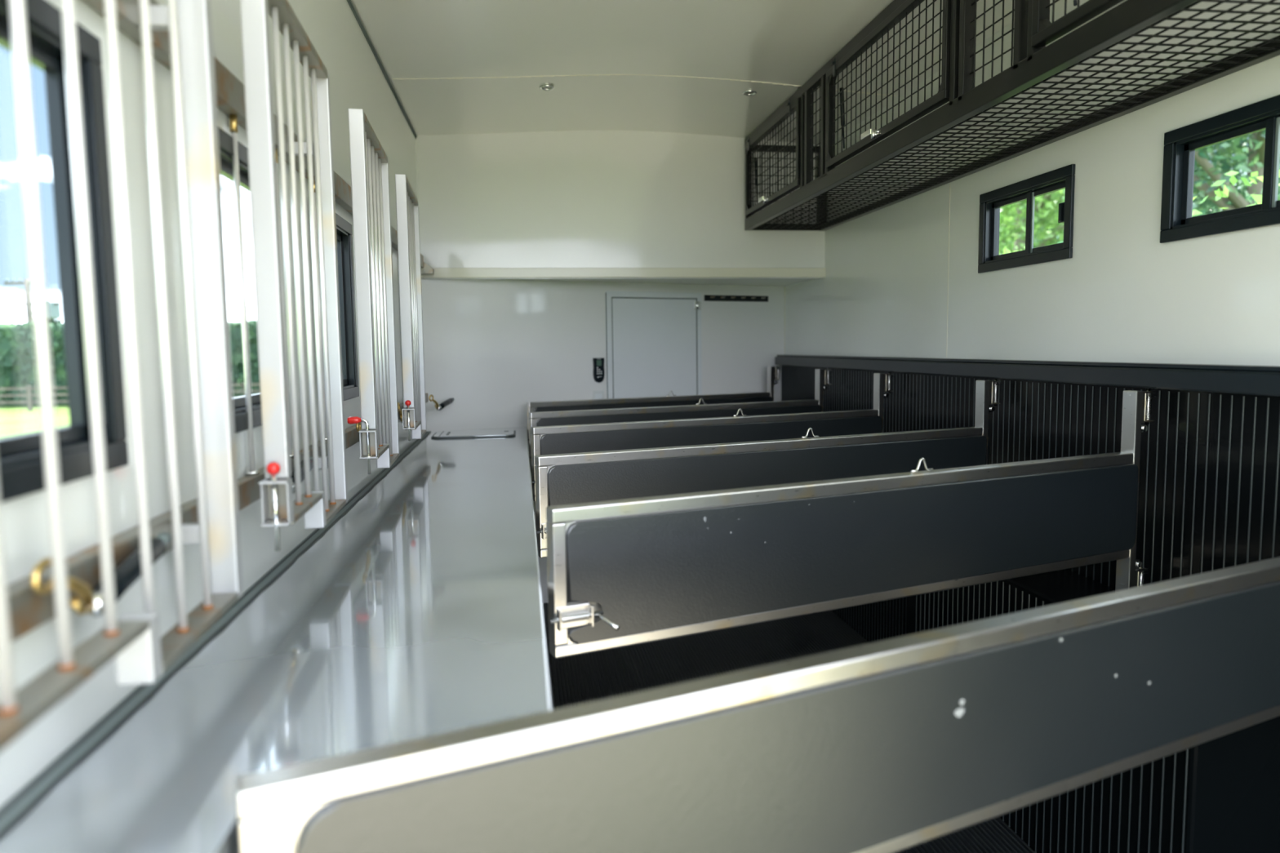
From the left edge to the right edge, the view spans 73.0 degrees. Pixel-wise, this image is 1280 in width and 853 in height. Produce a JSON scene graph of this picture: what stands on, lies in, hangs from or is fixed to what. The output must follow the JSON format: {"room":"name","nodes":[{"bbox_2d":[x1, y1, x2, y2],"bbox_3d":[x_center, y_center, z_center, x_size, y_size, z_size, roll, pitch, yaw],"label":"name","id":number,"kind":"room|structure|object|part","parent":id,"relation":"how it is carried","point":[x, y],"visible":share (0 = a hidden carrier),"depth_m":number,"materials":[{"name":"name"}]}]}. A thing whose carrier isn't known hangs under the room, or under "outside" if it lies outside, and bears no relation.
{"room":"horse trailer interior","nodes":[
{"label":"horse trailer interior","id":0,"kind":"room"},
{"bbox_2d":[0,0,417,808],"bbox_3d":[-0.938,-0.024,2.604,0.034,2.835,5.300,-1,5,-8],"label":"wall","id":1,"kind":"structure","parent":0,"point":[357,79],"depth_m":1.38,"materials":[{"name":"white"}]},
{"bbox_2d":[0,0,128,502],"bbox_3d":[-0.708,-0.209,0.927,0.050,0.576,0.520,-1,5,-8],"label":"window","id":2,"kind":"structure","parent":1,"relation":"in","point":[22,467],"depth_m":1.13,"materials":[{"name":"black"}]},
{"bbox_2d":[0,431,431,839],"bbox_3d":[-0.938,0.230,2.884,0.027,0.004,4.506,-1,5,-8],"label":"trim","id":3,"kind":"structure","parent":1,"relation":"attached to","point":[24,802],"depth_m":1.19,"materials":[{"name":"grey"}]},
{"bbox_2d":[6,393,428,642],"bbox_3d":[-0.867,0.054,2.520,0.080,0.049,5.000,-1,5,-8],"label":"mounting rail","id":4,"kind":"object","parent":1,"relation":"attached to","point":[28,610],"visible":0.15,"depth_m":1.09,"materials":[{"name":"wood"}]},
{"bbox_2d":[30,531,172,617],"bbox_3d":[-0.659,0.177,1.077,0.032,0.097,0.338,-1,5,-8],"label":"lead","id":5,"kind":"object","parent":4,"relation":"attached to","point":[128,571],"visible":0.79,"depth_m":1.03,"materials":[{"name":"black"}]},
{"bbox_2d":[229,114,259,475],"bbox_3d":[-0.792,-0.256,1.727,0.027,0.710,0.027,-1,5,-8],"label":"rod","id":6,"kind":"object","parent":4,"relation":"on","point":[233,117],"visible":1,"depth_m":1.72,"materials":[{"name":"white metal"}]},
{"bbox_2d":[244,470,259,475],"bbox_3d":[-0.788,0.094,1.759,0.027,0.007,0.027,-1,5,-8],"label":"washer","id":7,"kind":"object","parent":6,"relation":"in","point":[249,472],"depth_m":1.75,"materials":[{"name":"silver metal"}]},
{"bbox_2d":[275,147,293,457],"bbox_3d":[-0.831,-0.281,2.008,0.027,0.710,0.027,-1,5,-8],"label":"rod","id":8,"kind":"object","parent":4,"relation":"on","point":[276,148],"visible":0.3,"depth_m":2.01,"materials":[{"name":"white metal"}]},
{"bbox_2d":[289,456,313,493],"bbox_3d":[-0.779,0.099,1.946,0.032,0.097,0.338,-1,5,-8],"label":"lead","id":9,"kind":"object","parent":4,"relation":"attached to","point":[311,466],"visible":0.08,"depth_m":1.98,"materials":[{"name":"silver metal"}]},
{"bbox_2d":[313,179,326,440],"bbox_3d":[-0.883,-0.315,2.383,0.027,0.710,0.027,-1,5,-8],"label":"rod","id":10,"kind":"object","parent":4,"relation":"on","point":[313,180],"visible":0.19,"depth_m":2.38,"materials":[{"name":"white metal"}]},
{"bbox_2d":[355,422,361,431],"bbox_3d":[-0.909,0.015,2.883,0.032,0.097,0.338,-1,5,-8],"label":"lead","id":11,"kind":"object","parent":4,"relation":"attached to","point":[358,426],"visible":0.26,"depth_m":2.72,"materials":[{"name":"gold metal"}]},
{"bbox_2d":[397,402,402,422],"bbox_3d":[-1.034,-0.066,3.781,0.032,0.097,0.338,-1,5,-8],"label":"lead","id":12,"kind":"object","parent":4,"relation":"attached to","point":[400,411],"visible":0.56,"depth_m":3.69,"materials":[{"name":"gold metal"}]},
{"bbox_2d":[428,394,454,410],"bbox_3d":[-1.115,-0.139,4.866,0.032,0.097,0.338,0,5,9],"label":"lead","id":13,"kind":"object","parent":4,"relation":"attached to","point":[448,402],"visible":1,"depth_m":4.84,"materials":[{"name":"silver metal"}]},
{"bbox_2d":[83,0,423,267],"bbox_3d":[-0.876,-0.712,2.450,0.080,0.067,5.000,-1,5,-8],"label":"mounting rail","id":14,"kind":"object","parent":1,"relation":"attached to","point":[230,91],"visible":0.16,"depth_m":1.58,"materials":[{"name":"metal"}]},
{"bbox_2d":[0,0,244,751],"bbox_3d":[-0.581,-0.222,0.922,0.040,1.047,0.792,-2,5,-10],"label":"window grille","id":15,"kind":"object","parent":14,"relation":"attached to","point":[141,656],"visible":1,"depth_m":1.03,"materials":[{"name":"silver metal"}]},
{"bbox_3d":[-0.575,0.261,0.962,0.040,0.077,0.739,-2,5,-10],"label":"rail","id":16,"kind":"part","parent":15,"relation":"part of","materials":[{"name":"metal"}]},
{"bbox_3d":[-0.646,-0.255,1.296,0.040,1.046,0.030,-2,5,-10],"label":"post","id":17,"kind":"part","parent":15,"relation":"part of","materials":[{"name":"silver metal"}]},
{"bbox_2d":[240,0,347,551],"bbox_3d":[-0.706,-0.302,1.807,0.046,1.047,0.666,-2,5,-10],"label":"window grille","id":18,"kind":"object","parent":14,"relation":"attached to","point":[278,508],"visible":1,"depth_m":1.70,"materials":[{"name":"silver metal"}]},
{"bbox_3d":[-0.655,-0.353,1.514,0.040,0.893,0.030,-2,5,-10],"label":"post","id":19,"kind":"part","parent":18,"relation":"part of","materials":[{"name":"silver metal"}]},
{"bbox_3d":[-0.646,0.074,1.524,0.023,0.023,0.023,-2,5,-10],"label":"knob","id":20,"kind":"part","parent":18,"relation":"part of","materials":[{"name":"red plastic"}]},
{"bbox_3d":[-0.650,0.133,1.559,0.039,0.070,0.004,-2,5,-10],"label":"backing plate","id":21,"kind":"part","parent":18,"relation":"part of","materials":[{"name":"metal"}]},
{"bbox_3d":[-0.713,-0.813,1.774,0.040,0.021,0.579,-2,5,-10],"label":"rail","id":22,"kind":"part","parent":18,"relation":"part of","materials":[{"name":"metal"}]},
{"bbox_3d":[-0.700,0.180,1.860,0.040,0.077,0.588,-2,5,-10],"label":"rail","id":23,"kind":"part","parent":18,"relation":"part of","materials":[{"name":"metal"}]},
{"bbox_3d":[-0.760,-0.330,2.119,0.040,1.046,0.030,-2,5,-10],"label":"post","id":24,"kind":"part","parent":18,"relation":"part of","materials":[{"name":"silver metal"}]},
{"bbox_2d":[346,108,399,474],"bbox_3d":[-0.850,-0.386,2.742,0.076,1.047,0.666,-2,5,-10],"label":"window grille","id":25,"kind":"object","parent":14,"relation":"attached to","point":[369,162],"visible":1,"depth_m":2.67,"materials":[{"name":"white metal"}]},
{"bbox_3d":[-0.810,-0.018,2.455,0.036,0.022,0.021,-2,5,-10],"label":"knob","id":26,"kind":"part","parent":25,"relation":"part of","materials":[{"name":"red plastic"}]},
{"bbox_3d":[-0.785,-0.438,2.451,0.040,0.893,0.030,-2,5,-10],"label":"post","id":27,"kind":"part","parent":25,"relation":"part of","materials":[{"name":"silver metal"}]},
{"bbox_3d":[-0.780,0.048,2.497,0.039,0.070,0.004,-2,5,-10],"label":"backing plate","id":28,"kind":"part","parent":25,"relation":"part of","materials":[{"name":"metal"}]},
{"bbox_3d":[-0.843,-0.897,2.711,0.040,0.021,0.579,-2,5,-10],"label":"rail","id":29,"kind":"part","parent":25,"relation":"part of","materials":[{"name":"metal"}]},
{"bbox_3d":[-0.830,0.096,2.798,0.040,0.077,0.588,-2,5,-10],"label":"rail","id":30,"kind":"part","parent":25,"relation":"part of","materials":[{"name":"metal"}]},
{"bbox_3d":[-0.890,-0.414,3.057,0.040,1.046,0.030,-2,5,-10],"label":"post","id":31,"kind":"part","parent":25,"relation":"part of","materials":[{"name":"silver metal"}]},
{"bbox_2d":[395,173,426,440],"bbox_3d":[-0.960,-0.467,3.642,0.046,1.047,0.666,-2,5,-10],"label":"window grille","id":32,"kind":"object","parent":14,"relation":"attached to","point":[414,411],"visible":1,"depth_m":3.39,"materials":[{"name":"white metal"}]},
{"bbox_3d":[-0.909,-0.518,3.349,0.040,0.893,0.030,-2,5,-10],"label":"post","id":33,"kind":"part","parent":32,"relation":"part of","materials":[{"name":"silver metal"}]},
{"bbox_3d":[-0.900,-0.091,3.360,0.023,0.023,0.023,-2,5,-10],"label":"knob","id":34,"kind":"part","parent":32,"relation":"part of","materials":[{"name":"red plastic"}]},
{"bbox_3d":[-0.904,-0.033,3.394,0.039,0.070,0.004,-2,5,-10],"label":"backing plate","id":35,"kind":"part","parent":32,"relation":"part of","materials":[{"name":"metal"}]},
{"bbox_3d":[-0.968,-0.978,3.609,0.040,0.021,0.579,-2,5,-10],"label":"rail","id":36,"kind":"part","parent":32,"relation":"part of","materials":[{"name":"metal"}]},
{"bbox_3d":[-0.955,0.015,3.696,0.040,0.077,0.588,-2,5,-10],"label":"rail","id":37,"kind":"part","parent":32,"relation":"part of","materials":[{"name":"metal"}]},
{"bbox_3d":[-1.014,-0.495,3.954,0.040,1.046,0.030,-2,5,-10],"label":"post","id":38,"kind":"part","parent":32,"relation":"part of","materials":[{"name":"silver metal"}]},
{"bbox_2d":[217,126,289,433],"bbox_3d":[-0.826,-0.285,1.776,0.050,0.576,0.520,-1,5,-8],"label":"window","id":39,"kind":"structure","parent":1,"relation":"in","point":[225,140],"depth_m":1.74,"materials":[{"name":"black"}]},
{"bbox_2d":[335,213,359,400],"bbox_3d":[-0.949,-0.365,2.663,0.050,0.576,0.520,-1,5,-8],"label":"window","id":40,"kind":"structure","parent":1,"relation":"in","point":[344,228],"depth_m":2.87,"materials":[{"name":"black"}]},
{"bbox_2d":[346,0,417,138],"bbox_3d":[-0.924,-1.420,2.400,0.008,0.015,5.140,-1,5,-8],"label":"trim","id":41,"kind":"structure","parent":1,"relation":"attached to","point":[349,2],"depth_m":3.60,"materials":[{"name":"grey"}]},
{"bbox_2d":[421,262,434,275],"bbox_3d":[-1.222,-0.913,4.949,0.079,0.085,0.068,-1,5,-8],"label":"wall bracket","id":42,"kind":"object","parent":1,"relation":"attached to","point":[427,269],"visible":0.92,"depth_m":4.93,"materials":[{"name":"metal"}]},
{"bbox_2d":[421,279,783,603],"bbox_3d":[-0.123,0.082,5.706,2.602,2.037,0.050,-3,6,-26],"label":"wall","id":43,"kind":"structure","parent":0,"point":[494,347],"depth_m":5.38,"materials":[{"name":"white paint"}]},
{"bbox_2d":[592,357,604,382],"bbox_3d":[-0.265,-0.361,5.556,0.075,0.158,0.023,-3,6,-26],"label":"handset","id":44,"kind":"object","parent":43,"relation":"attached to","point":[598,374],"visible":1,"depth_m":5.54,"materials":[{"name":"black plastic"}]},
{"bbox_2d":[605,290,702,398],"bbox_3d":[0.112,0.099,5.781,0.706,1.978,0.024,-3,6,-26],"label":"door","id":45,"kind":"structure","parent":43,"relation":"in","point":[654,340],"depth_m":5.72,"materials":[{"name":"white paint"}]},
{"bbox_2d":[704,294,768,302],"bbox_3d":[0.676,-0.884,5.968,0.518,0.040,0.040,-3,6,-26],"label":"strip","id":46,"kind":"object","parent":43,"relation":"attached to","point":[707,297],"visible":1,"depth_m":5.97,"materials":[{"name":"black rubber"}]},
{"bbox_2d":[415,129,824,279],"bbox_3d":[-0.075,-1.321,5.157,2.430,0.870,0.050,-1,5,-8],"label":"wall","id":47,"kind":"structure","parent":0,"point":[608,198],"depth_m":5.11,"materials":[{"name":"white paint"}]},
{"bbox_2d":[421,267,825,277],"bbox_3d":[-0.065,-0.916,5.158,2.428,0.056,0.022,-1,5,-8],"label":"shelf","id":48,"kind":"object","parent":47,"relation":"attached to","point":[438,272],"depth_m":5.15,"materials":[{"name":"beige"}]},
{"bbox_2d":[498,278,815,286],"bbox_3d":[-0.133,-0.948,5.654,2.428,0.022,0.880,-1,5,-8],"label":"ledge","id":49,"kind":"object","parent":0,"point":[768,282],"depth_m":5.58,"materials":[{"name":"white"}]},
{"bbox_2d":[351,0,1014,145],"bbox_3d":[0.264,-1.518,2.636,2.498,0.124,5.300,-1,5,-8],"label":"ceiling","id":50,"kind":"structure","parent":0,"point":[783,42],"depth_m":3.75,"materials":[{"name":"white paint"}]},
{"bbox_2d":[539,84,554,90],"bbox_3d":[-0.447,-1.630,4.159,0.072,0.012,0.072,-1,5,-8],"label":"recessed light","id":51,"kind":"object","parent":50,"relation":"in","point":[546,86],"visible":1,"depth_m":4.15,"materials":[{"name":"silver metal"}]},
{"bbox_2d":[391,74,896,96],"bbox_3d":[0.067,-1.617,4.063,2.394,0.065,0.006,-1,5,-8],"label":"trim","id":52,"kind":"structure","parent":50,"relation":"attached to","point":[587,74],"depth_m":4.03,"materials":[{"name":"beige"}]},
{"bbox_2d":[742,89,756,95],"bbox_3d":[0.543,-1.656,4.292,0.072,0.012,0.072,-1,5,-8],"label":"recessed light","id":53,"kind":"object","parent":50,"relation":"in","point":[747,92],"visible":1,"depth_m":4.29,"materials":[{"name":"silver metal"}]},
{"bbox_2d":[744,0,1279,231],"bbox_3d":[1.177,-1.254,2.958,0.544,0.539,4.637,-1,5,-8],"label":"storage rack","id":54,"kind":"object","parent":50,"relation":"hanging from","point":[1034,63],"visible":1,"depth_m":2.83,"materials":[{"name":"black metal"}]},
{"bbox_3d":[0.711,-1.423,4.680,0.034,0.411,0.993,-1,5,-8],"label":"door","id":55,"kind":"part","parent":54,"relation":"part of","materials":[{"name":"black metal"}]},
{"bbox_3d":[0.714,-1.423,4.681,0.010,0.391,0.973,-1,5,-8],"label":"door","id":56,"kind":"part","parent":54,"relation":"part of","materials":[{"name":"black metal"}]},
{"bbox_3d":[0.910,-1.296,3.266,0.010,0.391,1.069,-1,5,-8],"label":"door","id":57,"kind":"part","parent":54,"relation":"part of","materials":[{"name":"black metal"}]},
{"bbox_3d":[0.907,-1.295,3.265,0.034,0.411,1.089,-1,5,-8],"label":"door","id":58,"kind":"part","parent":54,"relation":"part of","materials":[{"name":"black metal"}]},
{"bbox_3d":[1.121,-1.159,1.746,0.010,0.391,1.035,-1,5,-8],"label":"door","id":59,"kind":"part","parent":54,"relation":"part of","materials":[{"name":"black metal"}]},
{"bbox_3d":[1.117,-1.159,1.746,0.034,0.411,1.055,-1,5,-8],"label":"door","id":60,"kind":"part","parent":54,"relation":"part of","materials":[{"name":"black metal"}]},
{"bbox_2d":[542,602,1035,852],"bbox_3d":[0.245,1.351,3.298,2.498,0.060,6.100,-1,5,-8],"label":"floor","id":61,"kind":"structure","parent":0,"point":[591,677],"depth_m":4.47,"materials":[{"name":"black rubber"}]},
{"bbox_2d":[0,426,551,852],"bbox_3d":[-0.666,0.781,3.071,0.590,1.133,4.702,-1,5,-8],"label":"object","id":62,"kind":"object","parent":61,"relation":"on","point":[418,613],"visible":0.62,"depth_m":1.33,"materials":[{"name":"white paint"}]},
{"bbox_2d":[431,429,515,439],"bbox_3d":[-0.935,0.041,4.896,0.457,0.013,0.350,-1,5,-8],"label":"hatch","id":63,"kind":"object","parent":62,"relation":"on","point":[496,433],"visible":1,"depth_m":4.83,"materials":[{"name":"grey metal"}]},
{"bbox_2d":[908,568,1279,852],"bbox_3d":[1.355,0.919,2.880,0.263,0.840,1.550,-1,5,-8],"label":"wall panel","id":64,"kind":"object","parent":61,"relation":"on","point":[1221,794],"visible":0.2,"depth_m":2.25,"materials":[{"name":"black"}]},
{"bbox_2d":[783,0,1279,365],"bbox_3d":[1.456,-0.115,3.333,0.050,2.823,6.100,-1,5,-8],"label":"wall","id":65,"kind":"structure","parent":0,"point":[1124,295],"depth_m":2.91,"materials":[{"name":"white paint"}]},
{"bbox_2d":[534,378,1001,558],"bbox_3d":[0.543,0.176,2.945,1.870,0.627,0.109,-3,6,-24],"label":"divider","id":66,"kind":"object","parent":65,"relation":"attached to","point":[569,478],"visible":0.45,"depth_m":2.86,"materials":[{"name":"silver metal"}]},
{"bbox_3d":[0.516,0.199,2.966,1.752,0.251,0.052,-3,6,-24],"label":"padded panel","id":67,"kind":"part","parent":66,"relation":"part of","materials":[{"name":"black plastic"}]},
{"bbox_3d":[1.308,0.132,3.323,0.026,0.619,0.044,-3,6,-24],"label":"hinge post","id":68,"kind":"part","parent":66,"relation":"part of","materials":[{"name":"silver metal"}]},
{"bbox_2d":[784,286,785,353],"bbox_3d":[1.028,-0.754,6.143,0.006,0.474,0.005,-1,5,-8],"label":"trim","id":69,"kind":"structure","parent":65,"relation":"attached to","point":[784,286],"depth_m":6.14,"materials":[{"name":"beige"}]},
{"bbox_2d":[546,388,1155,657],"bbox_3d":[0.662,0.251,2.122,1.870,0.627,0.109,-3,6,-25],"label":"divider","id":70,"kind":"object","parent":65,"relation":"attached to","point":[625,572],"visible":0.88,"depth_m":2.02,"materials":[{"name":"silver metal"}]},
{"bbox_3d":[-0.066,0.395,1.753,0.056,0.028,0.012,3,7,39],"label":"bolt handle","id":71,"kind":"part","parent":70,"relation":"part of","materials":[{"name":"silver metal"}]},
{"bbox_3d":[0.634,0.273,2.142,1.752,0.251,0.052,-3,6,-25],"label":"padded panel","id":72,"kind":"part","parent":70,"relation":"part of","materials":[{"name":"black plastic"}]},
{"bbox_3d":[1.419,0.205,2.514,0.026,0.619,0.044,-3,6,-25],"label":"hinge post","id":73,"kind":"part","parent":70,"relation":"part of","materials":[{"name":"silver metal"}]},
{"bbox_2d":[946,183,950,357],"bbox_3d":[1.353,-0.680,3.797,0.002,0.752,0.004,-1,5,-8],"label":"trim","id":74,"kind":"structure","parent":65,"relation":"attached to","point":[949,184],"depth_m":3.80,"materials":[{"name":"beige"}]},
{"bbox_2d":[977,164,1075,273],"bbox_3d":[1.448,-0.756,3.226,0.066,0.314,0.596,-1,5,-8],"label":"window","id":75,"kind":"structure","parent":65,"relation":"in","point":[989,260],"depth_m":3.20,"materials":[{"name":"black metal"}]},
{"bbox_2d":[774,354,1279,396],"bbox_3d":[1.402,-0.212,3.234,0.078,0.071,5.935,-1,5,-8],"label":"rail","id":76,"kind":"object","parent":65,"relation":"attached to","point":[1250,380],"visible":1,"depth_m":2.77,"materials":[{"name":"black metal"}]},
{"bbox_2d":[526,365,781,453],"bbox_3d":[0.161,-0.061,5.583,1.870,0.627,0.109,-3,6,-28],"label":"divider","id":77,"kind":"object","parent":76,"relation":"attached to","point":[773,373],"visible":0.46,"depth_m":5.56,"materials":[{"name":"silver metal"}]},
{"bbox_3d":[0.113,-0.039,5.593,1.764,0.306,0.042,-3,6,-28],"label":"frame","id":78,"kind":"part","parent":77,"relation":"part of","materials":[{"name":"silver metal"}]},
{"bbox_3d":[0.133,-0.038,5.602,1.752,0.251,0.052,-3,6,-28],"label":"padded panel","id":79,"kind":"part","parent":77,"relation":"part of","materials":[{"name":"black plastic"}]},
{"bbox_3d":[0.904,-0.108,6.003,0.026,0.619,0.044,-3,6,-28],"label":"hinge post","id":80,"kind":"part","parent":77,"relation":"part of","materials":[{"name":"silver metal"}]},
{"bbox_2d":[528,368,831,472],"bbox_3d":[0.294,0.017,4.715,1.870,0.627,0.109,-3,6,-25],"label":"divider","id":81,"kind":"object","parent":76,"relation":"attached to","point":[821,376],"visible":0.34,"depth_m":4.68,"materials":[{"name":"silver metal"}]},
{"bbox_3d":[0.246,0.038,4.727,1.764,0.306,0.042,-3,6,-25],"label":"frame","id":82,"kind":"part","parent":81,"relation":"part of","materials":[{"name":"silver metal"}]},
{"bbox_3d":[0.266,0.040,4.736,1.752,0.251,0.052,-3,6,-25],"label":"padded panel","id":83,"kind":"part","parent":81,"relation":"part of","materials":[{"name":"black plastic"}]},
{"bbox_3d":[1.053,-0.028,5.104,0.026,0.619,0.044,-3,6,-25],"label":"hinge post","id":84,"kind":"part","parent":81,"relation":"part of","materials":[{"name":"silver metal"}]},
{"bbox_2d":[530,372,893,502],"bbox_3d":[0.410,0.091,3.898,1.870,0.627,0.109,-3,6,-24],"label":"divider","id":85,"kind":"object","parent":76,"relation":"attached to","point":[588,437],"visible":0.41,"depth_m":3.84,"materials":[{"name":"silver metal"}]},
{"bbox_3d":[0.363,0.112,3.910,1.764,0.306,0.042,-3,6,-24],"label":"frame","id":86,"kind":"part","parent":85,"relation":"part of","materials":[{"name":"silver metal"}]},
{"bbox_3d":[0.383,0.113,3.918,1.752,0.251,0.052,-3,6,-24],"label":"padded panel","id":87,"kind":"part","parent":85,"relation":"part of","materials":[{"name":"black plastic"}]},
{"bbox_3d":[1.175,0.047,4.276,0.026,0.619,0.044,-3,6,-24],"label":"hinge post","id":88,"kind":"part","parent":85,"relation":"part of","materials":[{"name":"silver metal"}]},
{"bbox_2d":[781,364,1279,643],"bbox_3d":[1.436,0.560,3.313,0.027,1.481,5.945,-1,5,-8],"label":"panel","id":89,"kind":"object","parent":65,"relation":"attached to","point":[1209,499],"visible":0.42,"depth_m":2.57,"materials":[{"name":"black metal"}]},
{"bbox_2d":[236,556,1279,852],"bbox_3d":[0.605,0.410,1.373,2.248,0.604,0.068,-3,6,-26],"label":"divider","id":90,"kind":"object","parent":89,"relation":"attached to","point":[893,745],"visible":1,"depth_m":1.19,"materials":[{"name":"silver metal"}]},
{"bbox_2d":[1160,94,1279,243],"bbox_3d":[1.591,-0.663,2.195,0.066,0.314,0.653,-1,5,-8],"label":"window","id":91,"kind":"structure","parent":65,"relation":"in","point":[1180,144],"depth_m":2.33,"materials":[{"name":"black metal"}]},
{"label":"outside","id":92,"kind":"structure","parent":0,"visible":0},
{"bbox_2d":[0,404,70,437],"bbox_3d":[-18.244,0.784,22.881,150.000,0.050,170.000,-1,5,-8],"label":"ground","id":93,"kind":"structure","parent":92,"point":[14,420],"depth_m":35.29,"materials":[{"name":"green plant"}]},
{"bbox_2d":[4,278,60,322],"bbox_3d":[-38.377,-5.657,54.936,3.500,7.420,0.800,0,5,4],"label":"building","id":94,"kind":"structure","parent":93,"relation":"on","point":[53,308],"depth_m":54.62,"materials":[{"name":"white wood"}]},
{"bbox_2d":[46,300,62,323],"bbox_3d":[-55.409,-7.871,80.233,5.137,7.632,4.187,-1,5,-8],"label":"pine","id":95,"kind":"object","parent":93,"relation":"on","point":[50,320],"visible":0.02,"depth_m":79.96,"materials":[{"name":"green plant"}]},
{"bbox_2d":[0,320,260,406],"bbox_3d":[-24.056,-3.520,46.214,85.271,4.403,3.302,-1,5,-8],"label":"hedge","id":96,"kind":"object","parent":93,"relation":"on","point":[18,359],"visible":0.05,"depth_m":44.15,"materials":[{"name":"green plant"}]},
{"bbox_2d":[0,382,260,410],"bbox_3d":[-23.329,-1.456,41.255,83.000,1.180,0.185,-1,5,-8],"label":"fence","id":97,"kind":"object","parent":93,"relation":"on","point":[28,388],"visible":0.11,"depth_m":40.56,"materials":[{"name":"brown wood"}]},
{"bbox_3d":[-28.575,-1.323,40.517,0.140,1.180,0.140,-1,5,-8],"label":"post","id":98,"kind":"part","parent":97,"relation":"part of","materials":[{"name":"white wood"}]},
{"bbox_3d":[-23.336,-1.278,41.344,83.000,0.130,0.040,-1,5,-8],"label":"rail","id":99,"kind":"part","parent":97,"relation":"part of","materials":[{"name":"white wood"}]},
{"bbox_3d":[-23.344,-1.915,41.285,83.000,0.130,0.040,-1,5,-8],"label":"rail","id":100,"kind":"part","parent":97,"relation":"part of","materials":[{"name":"white wood"}]},
{"bbox_3d":[-23.340,-1.596,41.315,83.000,0.130,0.040,-1,5,-8],"label":"rail","id":101,"kind":"part","parent":97,"relation":"part of","materials":[{"name":"white wood"}]},
{"bbox_3d":[-19.066,-1.560,41.814,0.140,1.180,0.140,-1,5,-8],"label":"post","id":102,"kind":"part","parent":97,"relation":"part of","materials":[{"name":"white wood"}]},
{"bbox_2d":[1003,245,1025,253],"bbox_3d":[3.867,-0.028,8.747,1.672,3.607,1.394,3,6,33],"label":"shrub","id":103,"kind":"object","parent":93,"relation":"on","point":[1006,251],"visible":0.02,"depth_m":8.77,"materials":[{"name":"green plant"}]},
{"bbox_2d":[999,193,1063,254],"bbox_3d":[12.705,-5.085,27.808,6.946,9.979,8.090,-1,5,-8],"label":"leafy tree","id":104,"kind":"object","parent":93,"relation":"on","point":[1003,241],"visible":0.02,"depth_m":26.62,"materials":[{"name":"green plant"}]},
{"bbox_2d":[999,188,1065,254],"bbox_3d":[8.622,-3.586,19.192,5.631,9.331,5.293,-1,5,1],"label":"leafy tree","id":105,"kind":"object","parent":93,"relation":"on","point":[1018,212],"visible":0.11,"depth_m":18.44,"materials":[{"name":"green plant"}]},
{"bbox_2d":[1056,129,1279,243],"bbox_3d":[8.219,-2.938,11.876,4.935,9.158,6.192,3,6,36],"label":"leafy tree","id":106,"kind":"object","parent":93,"relation":"on","point":[1223,160],"visible":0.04,"depth_m":11.43,"materials":[{"name":"green plant"}]},
{"bbox_2d":[1191,162,1279,216],"bbox_3d":[3.978,0.174,5.887,1.869,3.723,1.692,-1,5,-8],"label":"leafy tree","id":107,"kind":"object","parent":93,"relation":"on","point":[1258,198],"visible":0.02,"depth_m":5.47,"materials":[{"name":"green plant"}]},
{"bbox_2d":[1192,163,1279,213],"bbox_3d":[22.773,-5.961,32.382,8.487,11.813,7.681,3,6,32],"label":"leafy tree","id":108,"kind":"object","parent":93,"relation":"on","point":[1240,180],"visible":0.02,"depth_m":30.40,"materials":[{"name":"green plant"}]}
]}

